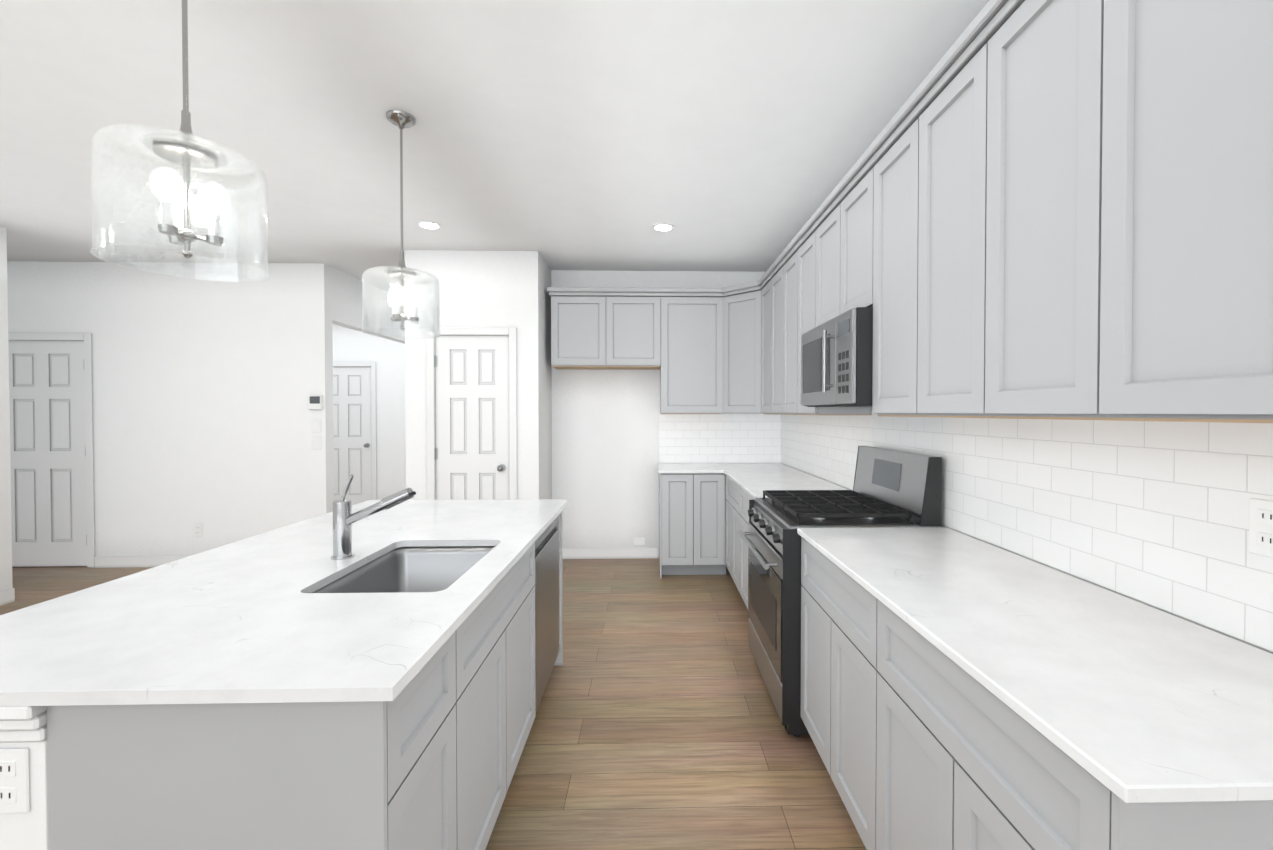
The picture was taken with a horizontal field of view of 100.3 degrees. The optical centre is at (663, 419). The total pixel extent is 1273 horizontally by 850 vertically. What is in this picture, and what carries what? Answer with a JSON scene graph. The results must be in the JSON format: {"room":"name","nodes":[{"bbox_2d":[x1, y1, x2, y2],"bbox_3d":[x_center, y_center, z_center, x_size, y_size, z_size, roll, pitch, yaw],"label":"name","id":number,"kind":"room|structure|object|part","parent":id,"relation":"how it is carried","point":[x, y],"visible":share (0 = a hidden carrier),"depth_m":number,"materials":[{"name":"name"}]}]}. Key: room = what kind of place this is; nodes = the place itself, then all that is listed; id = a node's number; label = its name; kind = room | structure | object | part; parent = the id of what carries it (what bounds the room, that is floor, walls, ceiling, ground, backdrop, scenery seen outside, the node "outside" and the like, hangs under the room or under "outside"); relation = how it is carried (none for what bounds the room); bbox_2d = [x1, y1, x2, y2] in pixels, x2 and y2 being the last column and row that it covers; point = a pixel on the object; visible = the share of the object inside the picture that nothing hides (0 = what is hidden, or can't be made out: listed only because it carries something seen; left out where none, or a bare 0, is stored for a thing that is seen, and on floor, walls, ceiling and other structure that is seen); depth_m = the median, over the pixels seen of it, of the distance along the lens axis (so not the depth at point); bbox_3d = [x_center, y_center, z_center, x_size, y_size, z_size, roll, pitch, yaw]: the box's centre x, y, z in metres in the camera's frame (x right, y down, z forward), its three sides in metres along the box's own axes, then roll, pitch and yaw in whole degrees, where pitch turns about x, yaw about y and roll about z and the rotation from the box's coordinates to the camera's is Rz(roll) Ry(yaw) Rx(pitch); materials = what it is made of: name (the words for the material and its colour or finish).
{"room":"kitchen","nodes":[
{"label":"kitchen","id":0,"kind":"room"},
{"bbox_2d":[0,227,12,590],"bbox_3d":[-5.704,0.022,0.299,1.980,2.740,7.150,0,1,-1],"label":"wall","id":1,"kind":"structure","parent":0,"point":[6,583],"depth_m":3.87,"materials":[{"name":"paint"}]},
{"bbox_2d":[0,588,14,605],"bbox_3d":[-4.707,1.342,0.342,0.014,0.099,7.150,0,1,-1],"label":"baseboard","id":2,"kind":"structure","parent":1,"relation":"attached to","point":[7,596],"depth_m":3.87,"materials":[{"name":"white wood"}]},
{"bbox_2d":[7,261,333,555],"bbox_3d":[-4.812,-0.041,4.827,3.490,2.740,0.120,0,1,-1],"label":"wall","id":3,"kind":"structure","parent":0,"point":[203,414],"depth_m":4.78,"materials":[{"name":"paint"}]},
{"bbox_2d":[8,333,94,567],"bbox_3d":[-5.576,0.279,4.777,0.924,2.102,0.170,0,1,-1],"label":"door","id":4,"kind":"structure","parent":3,"relation":"attached to","point":[51,447],"depth_m":4.77,"materials":[{"name":"white wood"}]},
{"bbox_2d":[94,556,188,567],"bbox_3d":[-4.088,1.280,4.797,2.045,0.099,0.014,0,1,-1],"label":"baseboard","id":5,"kind":"structure","parent":3,"relation":"attached to","point":[100,561],"depth_m":4.77,"materials":[{"name":"white wood"}]},
{"bbox_2d":[194,524,201,536],"bbox_3d":[-4.206,1.000,4.793,0.070,0.115,0.008,0,1,-1],"label":"outlet","id":6,"kind":"object","parent":3,"relation":"attached to","point":[197,530],"visible":1,"depth_m":4.79,"materials":[{"name":"white plastic"}]},
{"bbox_2d":[309,395,322,409],"bbox_3d":[-3.135,-0.155,4.796,0.116,0.126,0.024,0,1,-1],"label":"thermostat","id":7,"kind":"object","parent":3,"relation":"attached to","point":[315,402],"depth_m":4.79,"materials":[{"name":"white plastic"}]},
{"bbox_2d":[332,267,404,343],"bbox_3d":[-3.162,-1.185,6.193,0.120,0.490,2.560,0,1,-1],"label":"wall","id":8,"kind":"structure","parent":0,"point":[346,300],"depth_m":5.29,"materials":[{"name":"paint"}]},
{"bbox_2d":[333,324,405,499],"bbox_3d":[-4.370,-0.078,7.519,4.510,2.740,0.120,0,1,-1],"label":"wall","id":9,"kind":"structure","parent":0,"point":[387,356],"depth_m":7.47,"materials":[{"name":"paint"}]},
{"bbox_2d":[333,362,376,504],"bbox_3d":[-4.504,0.241,7.485,0.924,2.102,0.170,0,1,-1],"label":"door","id":10,"kind":"structure","parent":9,"relation":"attached to","point":[354,418],"depth_m":7.47,"materials":[{"name":"white wood"}]},
{"bbox_2d":[0,558,865,849],"bbox_3d":[-2.665,1.396,2.195,8.150,0.060,11.150,0,1,-1],"label":"floor","id":11,"kind":"structure","parent":0,"point":[656,724],"depth_m":2.28,"materials":[{"name":"brown wood"}]},
{"bbox_2d":[0,506,565,849],"bbox_3d":[-0.906,0.927,1.938,0.752,0.886,2.016,0,1,-1],"label":"kitchen island","id":12,"kind":"object","parent":11,"relation":"on","point":[434,768],"depth_m":0.96,"materials":[{"name":"grey wood"}]},
{"bbox_2d":[0,748,29,812],"bbox_3d":[-1.166,0.643,0.943,0.070,0.115,0.008,0,1,-1],"label":"outlet","id":13,"kind":"object","parent":12,"relation":"attached to","point":[14,782],"visible":1,"depth_m":0.94,"materials":[{"name":"white plastic"}]},
{"bbox_2d":[0,499,567,705],"bbox_3d":[-1.054,0.472,1.935,1.100,0.024,2.026,0,1,-1],"label":"island countertop","id":14,"kind":"structure","parent":12,"relation":"on","point":[246,616],"depth_m":1.24,"materials":[{"name":"white stone"}]},
{"bbox_2d":[328,474,415,557],"bbox_3d":[-0.972,0.322,1.777,0.274,0.280,0.068,0,1,-1],"label":"faucet","id":15,"kind":"object","parent":14,"relation":"on","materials":[{"name":"silver metal"}]},
{"bbox_2d":[312,542,495,589],"bbox_3d":[-0.801,0.586,1.725,0.435,0.223,0.631,0,1,-1],"label":"sink","id":16,"kind":"object","parent":14,"relation":"in","point":[405,565],"depth_m":2.01,"materials":[{"name":"silver metal"}]},
{"bbox_2d":[535,515,558,710],"bbox_3d":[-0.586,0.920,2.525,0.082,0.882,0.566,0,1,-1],"label":"dishwasher","id":17,"kind":"object","parent":12,"relation":"in","point":[547,544],"depth_m":2.46,"materials":[{"name":"silver metal"}]},
{"bbox_2d":[659,475,696,578],"bbox_3d":[0.104,0.887,4.762,0.280,0.886,0.619,0,1,-1],"label":"base cabinet","id":18,"kind":"object","parent":11,"relation":"on","point":[677,493],"depth_m":4.46,"materials":[{"name":"grey wood"}]},
{"bbox_2d":[657,463,724,474],"bbox_3d":[0.222,0.432,4.751,0.552,0.024,0.638,0,1,-1],"label":"countertop","id":19,"kind":"structure","parent":18,"relation":"on","point":[663,468],"depth_m":4.51,"materials":[{"name":"white stone"}]},
{"bbox_2d":[697,475,724,574],"bbox_3d":[0.389,0.887,4.769,0.289,0.886,0.619,0,1,-1],"label":"base cabinet","id":20,"kind":"object","parent":11,"relation":"on","point":[710,488],"depth_m":4.47,"materials":[{"name":"grey wood"}]},
{"bbox_2d":[717,463,848,498],"bbox_3d":[0.835,0.442,4.049,0.638,0.024,2.073,0,1,-1],"label":"countertop","id":21,"kind":"structure","parent":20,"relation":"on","point":[753,478],"depth_m":3.89,"materials":[{"name":"white stone"}]},
{"bbox_2d":[725,475,736,586],"bbox_3d":[0.845,0.896,4.105,0.627,0.886,0.707,0,1,-1],"label":"base cabinet","id":22,"kind":"object","parent":11,"relation":"on","point":[730,487],"depth_m":4.15,"materials":[{"name":"grey wood"}]},
{"bbox_2d":[737,487,753,608],"bbox_3d":[0.863,0.906,3.386,0.627,0.886,0.733,0,1,-1],"label":"base cabinet","id":23,"kind":"object","parent":11,"relation":"on","point":[742,499],"depth_m":3.66,"materials":[{"name":"grey wood"}]},
{"bbox_2d":[800,535,868,849],"bbox_3d":[0.901,0.927,1.872,0.627,0.886,0.748,0,1,-1],"label":"base cabinet","id":24,"kind":"object","parent":11,"relation":"on","point":[834,611],"depth_m":1.80,"materials":[{"name":"grey wood"}]},
{"bbox_2d":[738,446,941,736],"bbox_3d":[0.796,0.757,2.628,0.745,1.206,0.763,0,1,-1],"label":"gas range","id":25,"kind":"object","parent":11,"relation":"on","point":[893,488],"visible":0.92,"depth_m":2.39,"materials":[{"name":"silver metal"}]},
{"bbox_2d":[869,595,1272,849],"bbox_3d":[0.920,0.938,1.115,0.627,0.886,0.767,0,1,-1],"label":"base cabinet","id":26,"kind":"object","parent":11,"relation":"on","point":[960,691],"depth_m":1.05,"materials":[{"name":"grey wood"}]},
{"bbox_2d":[797,527,1272,810],"bbox_3d":[0.900,0.478,1.468,0.638,0.024,1.543,0,1,-1],"label":"countertop","id":27,"kind":"structure","parent":26,"relation":"on","point":[1158,708],"depth_m":1.03,"materials":[{"name":"white stone"}]},
{"bbox_2d":[404,250,540,499],"bbox_3d":[-1.598,-0.036,4.483,1.100,2.740,0.110,0,1,-1],"label":"wall","id":28,"kind":"structure","parent":0,"point":[490,288],"depth_m":4.42,"materials":[{"name":"paint"}]},
{"bbox_2d":[426,327,516,499],"bbox_3d":[-1.597,0.283,4.457,0.744,2.102,0.170,0,1,-1],"label":"door","id":29,"kind":"structure","parent":28,"relation":"attached to","point":[472,430],"depth_m":4.44,"materials":[{"name":"white wood"}]},
{"bbox_2d":[0,0,988,299],"bbox_3d":[-2.665,-1.404,2.156,8.150,0.060,11.150,0,1,-1],"label":"ceiling","id":30,"kind":"structure","parent":0,"point":[608,134],"depth_m":2.39,"materials":[{"name":"paint"}]},
{"bbox_2d":[90,0,269,281],"bbox_3d":[-1.168,-0.870,1.296,0.326,0.985,0.326,0,1,-1],"label":"pendant light","id":31,"kind":"object","parent":30,"relation":"hanging from","point":[185,149],"visible":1,"depth_m":1.27,"materials":[{"name":"clear glass"}]},
{"bbox_3d":[-1.168,-0.515,1.301,0.326,0.275,0.326,0,1,-1],"label":"lamp shade","id":32,"kind":"part","parent":31,"relation":"part of","materials":[{"name":"clear glass"}]},
{"bbox_3d":[-1.168,-0.879,1.296,0.160,0.965,0.160,0,1,-1],"label":"frame","id":33,"kind":"part","parent":31,"relation":"part of","materials":[{"name":"silver metal"}]},
{"bbox_2d":[362,110,440,338],"bbox_3d":[-1.196,-0.885,2.425,0.326,0.985,0.326,0,1,-1],"label":"pendant light","id":34,"kind":"object","parent":30,"relation":"hanging from","point":[401,271],"visible":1,"depth_m":2.40,"materials":[{"name":"clear glass"}]},
{"bbox_3d":[-1.196,-0.530,2.430,0.326,0.275,0.326,0,1,-1],"label":"lamp shade","id":35,"kind":"part","parent":34,"relation":"part of","materials":[{"name":"clear glass"}]},
{"bbox_3d":[-1.196,-0.895,2.425,0.160,0.965,0.160,0,1,-1],"label":"frame","id":36,"kind":"part","parent":34,"relation":"part of","materials":[{"name":"silver metal"}]},
{"bbox_2d":[416,221,441,229],"bbox_3d":[-1.681,-1.393,3.807,0.170,0.005,0.170,0,1,-1],"label":"recessed light","id":37,"kind":"object","parent":30,"relation":"in","point":[430,225],"visible":0.98,"depth_m":3.80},
{"bbox_2d":[652,223,674,231],"bbox_3d":[-0.002,-1.394,3.849,0.170,0.005,0.170,0,1,-1],"label":"recessed light","id":38,"kind":"object","parent":30,"relation":"in","point":[661,227],"visible":1,"depth_m":3.84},
{"bbox_2d":[541,256,551,498],"bbox_3d":[-1.111,-0.041,4.795,0.110,2.740,0.490,0,1,-1],"label":"wall","id":39,"kind":"structure","parent":0,"point":[546,429],"depth_m":4.78,"materials":[{"name":"paint"}]},
{"bbox_2d":[551,270,764,547],"bbox_3d":[-0.463,-0.045,5.116,3.200,2.740,0.120,0,1,-1],"label":"wall","id":40,"kind":"structure","parent":0,"point":[605,449],"depth_m":5.06,"materials":[{"name":"paint"}]},
{"bbox_2d":[548,292,610,369],"bbox_3d":[-0.759,-0.807,4.871,0.487,0.649,0.326,0,1,-1],"label":"upper cabinet","id":41,"kind":"object","parent":40,"relation":"attached to","point":[578,319],"depth_m":4.72,"materials":[{"name":"grey wood"}]},
{"bbox_2d":[562,548,658,558],"bbox_3d":[-0.552,1.276,5.065,1.020,0.099,0.014,0,1,-1],"label":"baseboard","id":42,"kind":"structure","parent":40,"relation":"attached to","point":[567,553],"depth_m":5.06,"materials":[{"name":"white wood"}]},
{"bbox_2d":[607,292,658,369],"bbox_3d":[-0.272,-0.807,4.884,0.487,0.649,0.326,0,1,-1],"label":"upper cabinet","id":43,"kind":"object","parent":40,"relation":"attached to","point":[632,317],"depth_m":4.73,"materials":[{"name":"grey wood"}]},
{"bbox_2d":[633,538,644,544],"bbox_3d":[-0.232,1.166,5.076,0.115,0.070,0.005,0,1,-1],"label":"outlet","id":44,"kind":"object","parent":40,"relation":"attached to","point":[638,541],"visible":1,"depth_m":5.07,"materials":[{"name":"white plastic"}]},
{"bbox_2d":[659,292,722,413],"bbox_3d":[0.252,-0.594,4.900,0.559,1.074,0.326,0,1,-1],"label":"upper cabinet","id":45,"kind":"object","parent":40,"relation":"attached to","point":[690,323],"depth_m":4.74,"materials":[{"name":"grey wood"}]},
{"bbox_2d":[659,411,780,462],"bbox_3d":[0.543,0.167,5.080,1.171,0.493,0.008,0,1,-1],"label":"tile backsplash","id":46,"kind":"structure","parent":40,"relation":"attached to","point":[719,438],"depth_m":5.08,"materials":[{"name":"white tile"}]},
{"bbox_2d":[782,463,1272,653],"bbox_3d":[1.300,0.012,1.010,0.120,2.740,8.420,0,1,-1],"label":"wall","id":47,"kind":"structure","parent":0,"point":[1104,587],"depth_m":1.42,"materials":[{"name":"tile"}]},
{"bbox_2d":[723,284,758,413],"bbox_3d":[0.683,-0.595,4.614,0.299,1.066,0.299,0,1,-1],"label":"upper cabinet","id":48,"kind":"object","parent":47,"relation":"attached to","point":[741,301],"depth_m":4.62,"materials":[{"name":"grey wood"}]},
{"bbox_2d":[759,276,766,413],"bbox_3d":[0.990,-0.586,4.290,0.328,1.074,0.370,0,1,-1],"label":"upper cabinet","id":49,"kind":"object","parent":47,"relation":"attached to","point":[762,287],"depth_m":4.41,"materials":[{"name":"grey wood"}]},
{"bbox_2d":[767,264,778,414],"bbox_3d":[0.999,-0.581,3.920,0.328,1.074,0.370,0,1,-1],"label":"upper cabinet","id":50,"kind":"object","parent":47,"relation":"attached to","point":[773,276],"depth_m":4.04,"materials":[{"name":"grey wood"}]},
{"bbox_2d":[779,244,794,414],"bbox_3d":[1.009,-0.576,3.552,0.328,1.074,0.367,0,1,-1],"label":"upper cabinet","id":51,"kind":"object","parent":47,"relation":"attached to","point":[787,265],"depth_m":3.65,"materials":[{"name":"grey wood"}]},
{"bbox_2d":[811,196,834,328],"bbox_3d":[1.027,-0.795,2.805,0.328,0.615,0.385,0,1,-1],"label":"upper cabinet","id":52,"kind":"object","parent":47,"relation":"attached to","point":[823,226],"depth_m":2.88,"materials":[{"name":"grey wood"}]},
{"bbox_2d":[795,224,866,414],"bbox_3d":[1.018,-0.571,3.185,0.328,1.074,0.367,0,1,-1],"label":"upper cabinet","id":53,"kind":"object","parent":47,"relation":"attached to","point":[803,245],"depth_m":3.27,"materials":[{"name":"grey wood"}]},
{"bbox_2d":[835,160,866,316],"bbox_3d":[1.037,-0.790,2.420,0.328,0.615,0.385,0,1,-1],"label":"upper cabinet","id":54,"kind":"object","parent":47,"relation":"attached to","point":[851,200],"depth_m":2.48,"materials":[{"name":"grey wood"}]},
{"bbox_2d":[801,307,872,406],"bbox_3d":[0.961,-0.272,2.618,0.453,0.412,0.760,0,1,-1],"label":"microwave","id":55,"kind":"object","parent":54,"relation":"attached to","point":[837,361],"visible":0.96,"depth_m":2.38,"materials":[{"name":"silver metal"}]},
{"bbox_2d":[867,108,910,416],"bbox_3d":[1.047,-0.555,2.043,0.328,1.074,0.375,0,1,-1],"label":"upper cabinet","id":56,"kind":"object","parent":47,"relation":"attached to","point":[888,167],"depth_m":2.08,"materials":[{"name":"grey wood"}]},
{"bbox_2d":[911,28,978,417],"bbox_3d":[1.056,-0.550,1.669,0.328,1.074,0.375,0,1,-1],"label":"upper cabinet","id":57,"kind":"object","parent":47,"relation":"attached to","point":[944,120],"depth_m":1.69,"materials":[{"name":"grey wood"}]},
{"bbox_2d":[781,413,1272,651],"bbox_3d":[1.195,0.201,2.650,0.008,0.493,4.900,0,1,-1],"label":"tile backsplash","id":58,"kind":"structure","parent":47,"relation":"attached to","point":[1154,513],"depth_m":1.45,"materials":[{"name":"white tile"}]},
{"bbox_2d":[1249,498,1272,557],"bbox_3d":[1.227,0.221,1.076,0.008,0.115,0.070,0,1,-1],"label":"outlet","id":59,"kind":"object","parent":58,"relation":"attached to","point":[1261,527],"visible":1,"depth_m":1.09,"materials":[{"name":"white plastic"}]},
{"bbox_2d":[975,0,1090,419],"bbox_3d":[1.065,-0.544,1.292,0.328,1.074,0.378,0,1,-1],"label":"upper cabinet","id":60,"kind":"object","parent":47,"relation":"attached to","point":[1045,210],"depth_m":1.31,"materials":[{"name":"grey wood"}]},
{"bbox_2d":[1083,0,1272,422],"bbox_3d":[1.075,-0.539,0.909,0.328,1.074,0.389,0,1,-1],"label":"upper cabinet","id":61,"kind":"object","parent":47,"relation":"attached to","point":[1180,92],"depth_m":0.94,"materials":[{"name":"grey wood"}]}
]}

